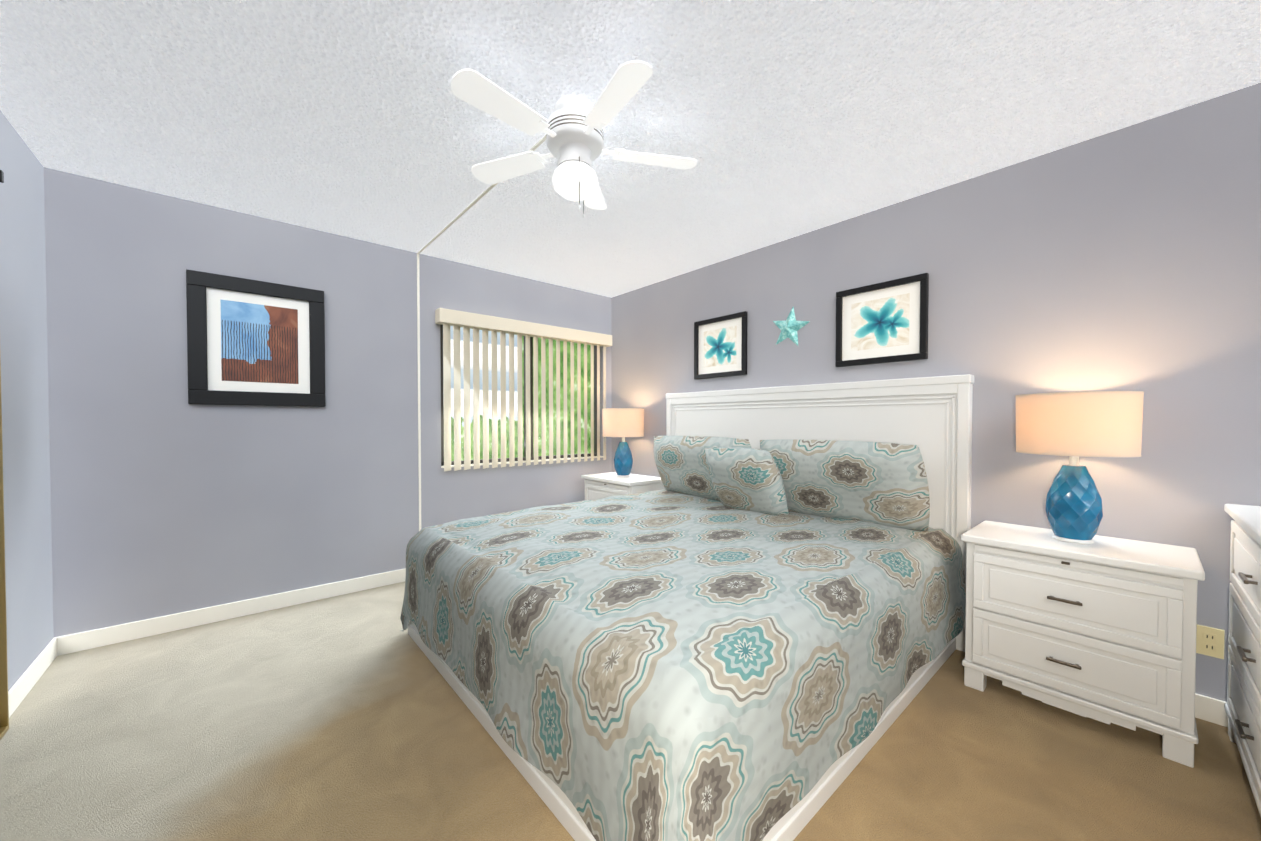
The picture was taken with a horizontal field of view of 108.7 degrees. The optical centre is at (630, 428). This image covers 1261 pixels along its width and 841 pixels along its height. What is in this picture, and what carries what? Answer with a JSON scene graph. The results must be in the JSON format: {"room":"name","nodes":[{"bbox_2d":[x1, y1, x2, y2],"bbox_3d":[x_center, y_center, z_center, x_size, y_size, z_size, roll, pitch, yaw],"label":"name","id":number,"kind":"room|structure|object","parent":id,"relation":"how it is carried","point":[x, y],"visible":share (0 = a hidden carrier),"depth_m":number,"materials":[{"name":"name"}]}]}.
{"room":"bedroom","nodes":[
{"label":"bedroom","id":0,"kind":"room"},
{"bbox_2d":[0,110,53,690],"bbox_3d":[-1.511,-0.048,0.542,0.150,2.440,4.410,-1,1,-41],"label":"wall","id":1,"kind":"structure","parent":0,"point":[26,451],"depth_m":2.00,"materials":[{"name":"paint"}]},
{"bbox_2d":[0,170,3,182],"bbox_3d":[-1.698,-0.550,1.032,0.142,0.449,0.795,-1,1,-41],"label":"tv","id":2,"kind":"object","parent":1,"relation":"attached to","point":[1,176],"visible":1,"depth_m":1.36,"materials":[{"name":"black"}]},
{"bbox_2d":[0,353,8,739],"bbox_3d":[-1.472,0.140,0.642,0.034,2.060,2.828,-1,1,-41],"label":"mirror","id":3,"kind":"object","parent":1,"relation":"attached to","point":[4,716],"visible":1,"depth_m":1.72,"materials":[{"name":"gold metal"}]},
{"bbox_2d":[8,636,59,717],"bbox_3d":[-2.652,1.101,1.995,0.012,0.095,0.690,-1,1,-41],"label":"baseboard","id":4,"kind":"structure","parent":1,"relation":"attached to","point":[30,677],"depth_m":2.00,"materials":[{"name":"white wood"}]},
{"bbox_2d":[44,167,611,636],"bbox_3d":[-1.597,-0.096,3.490,3.890,2.440,0.150,-1,1,-41],"label":"wall","id":5,"kind":"structure","parent":0,"point":[166,499],"depth_m":2.71,"materials":[{"name":"paint"}]},
{"bbox_2d":[60,568,405,654],"bbox_3d":[-1.550,1.077,3.440,3.570,0.095,0.015,-1,1,-41],"label":"baseboard","id":6,"kind":"structure","parent":5,"relation":"attached to","point":[71,643],"depth_m":2.66,"materials":[{"name":"white wood"}]},
{"bbox_2d":[186,269,325,406],"bbox_3d":[-2.268,-0.524,2.776,0.650,0.760,0.030,-1,1,-41],"label":"framed picture","id":7,"kind":"object","parent":5,"relation":"attached to","point":[254,342],"visible":0.98,"depth_m":2.75,"materials":[{"name":"black wood"}]},
{"bbox_2d":[417,135,545,530],"bbox_3d":[-0.939,-0.132,2.656,0.026,2.339,1.969,-1,1,-41],"label":"cord","id":8,"kind":"object","parent":5,"relation":"attached to","point":[491,186],"visible":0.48,"depth_m":3.38,"materials":[{"name":"white"}]},
{"bbox_2d":[440,324,602,467],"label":"window","id":9,"kind":"structure","parent":5,"relation":"in","point":[531,412],"depth_m":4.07,"materials":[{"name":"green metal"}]},
{"bbox_2d":[435,308,611,471],"bbox_3d":[-0.837,-0.302,3.976,1.660,1.235,0.101,-1,1,-41],"label":"vertical blinds","id":10,"kind":"object","parent":5,"relation":"attached to","point":[457,320],"visible":0.96,"depth_m":3.81,"materials":[{"name":"beige plastic"}]},
{"bbox_2d":[0,582,1260,840],"bbox_3d":[-0.150,1.201,1.847,3.890,0.100,4.560,-1,1,-41],"label":"floor","id":11,"kind":"structure","parent":0,"point":[346,718],"depth_m":1.57,"materials":[{"name":"beige carpet"}]},
{"bbox_2d":[581,472,664,499],"bbox_3d":[-0.073,0.774,4.115,0.448,0.680,0.698,-1,1,-41],"label":"nightstand","id":12,"kind":"object","parent":11,"relation":"on","point":[600,486],"visible":0.17,"depth_m":3.96,"materials":[{"name":"white wood"}]},
{"bbox_2d":[602,408,643,476],"bbox_3d":[-0.066,0.125,4.117,0.382,0.616,0.382,-1,1,-41],"label":"lamp","id":13,"kind":"object","parent":12,"relation":"on","point":[623,423],"visible":1,"depth_m":3.98,"materials":[{"name":"white"}]},
{"bbox_2d":[400,374,973,840],"bbox_3d":[0.228,0.431,2.424,2.222,1.420,2.170,-1,1,-41],"label":"bed","id":14,"kind":"object","parent":11,"relation":"on","point":[748,624],"visible":1,"depth_m":1.64,"materials":[{"name":"white"}]},
{"bbox_2d":[961,521,1204,767],"bbox_3d":[1.852,0.810,1.903,0.448,0.680,0.673,-1,1,-41],"label":"nightstand","id":15,"kind":"object","parent":11,"relation":"on","point":[1103,629],"visible":1,"depth_m":1.73,"materials":[{"name":"white wood"}]},
{"bbox_2d":[1015,391,1143,543],"bbox_3d":[1.864,0.161,1.899,0.382,0.616,0.382,-1,1,-41],"label":"lamp","id":16,"kind":"object","parent":15,"relation":"on","point":[1074,426],"visible":1,"depth_m":1.81,"materials":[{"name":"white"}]},
{"bbox_2d":[1224,504,1260,816],"bbox_3d":[1.662,0.731,0.912,1.988,0.870,0.428,-1,1,-42],"label":"dresser","id":17,"kind":"object","parent":11,"relation":"on","point":[1243,707],"visible":1,"depth_m":1.44,"materials":[{"name":"white wood"}]},
{"bbox_2d":[0,0,1260,297],"bbox_3d":[-0.150,-1.339,1.806,3.890,0.100,4.560,-1,1,-41],"label":"ceiling","id":18,"kind":"structure","parent":0,"point":[778,120],"depth_m":1.78,"materials":[{"name":"white paint"}]},
{"bbox_2d":[451,60,696,217],"bbox_3d":[-0.231,-1.070,1.796,0.972,0.435,0.980,-1,1,-41],"label":"fan","id":19,"kind":"object","parent":18,"relation":"hanging from","point":[571,127],"visible":1,"depth_m":1.74,"materials":[{"name":"white plastic"}]},
{"bbox_2d":[611,83,1260,701],"bbox_3d":[1.310,-0.088,2.997,0.150,2.440,4.410,-1,1,-41],"label":"wall","id":20,"kind":"structure","parent":0,"point":[1125,259],"depth_m":2.06,"materials":[{"name":"paint"}]},
{"bbox_2d":[694,311,747,378],"bbox_3d":[0.698,-0.642,3.550,0.030,0.470,0.500,-1,1,-41],"label":"framed picture","id":21,"kind":"object","parent":20,"relation":"attached to","point":[720,346],"visible":0.98,"depth_m":3.54,"materials":[{"name":"black"}]},
{"bbox_2d":[773,307,809,345],"bbox_3d":[1.090,-0.701,3.096,0.031,0.282,0.281,-1,1,-41],"label":"artwork","id":22,"kind":"object","parent":20,"relation":"attached to","point":[790,326],"visible":1,"depth_m":3.09},
{"bbox_2d":[835,273,928,366],"bbox_3d":[1.466,-0.623,2.667,0.030,0.470,0.500,-1,1,-41],"label":"framed picture","id":23,"kind":"object","parent":20,"relation":"attached to","point":[883,322],"visible":0.96,"depth_m":2.65,"materials":[{"name":"black"}]},
{"bbox_2d":[1196,625,1224,658],"bbox_3d":[2.278,0.837,1.777,0.009,0.114,0.070,-1,1,-41],"label":"electrical outlet plate","id":24,"kind":"object","parent":20,"relation":"attached to","point":[1209,641],"visible":0.85,"depth_m":1.77,"materials":[{"name":"beige plastic"}]},
{"bbox_2d":[1195,693,1227,726],"bbox_3d":[1.198,1.084,3.018,0.015,0.095,4.260,-1,1,-41],"label":"baseboard","id":25,"kind":"structure","parent":20,"relation":"attached to","point":[1210,709],"depth_m":1.77,"materials":[{"name":"white wood"}]}
]}

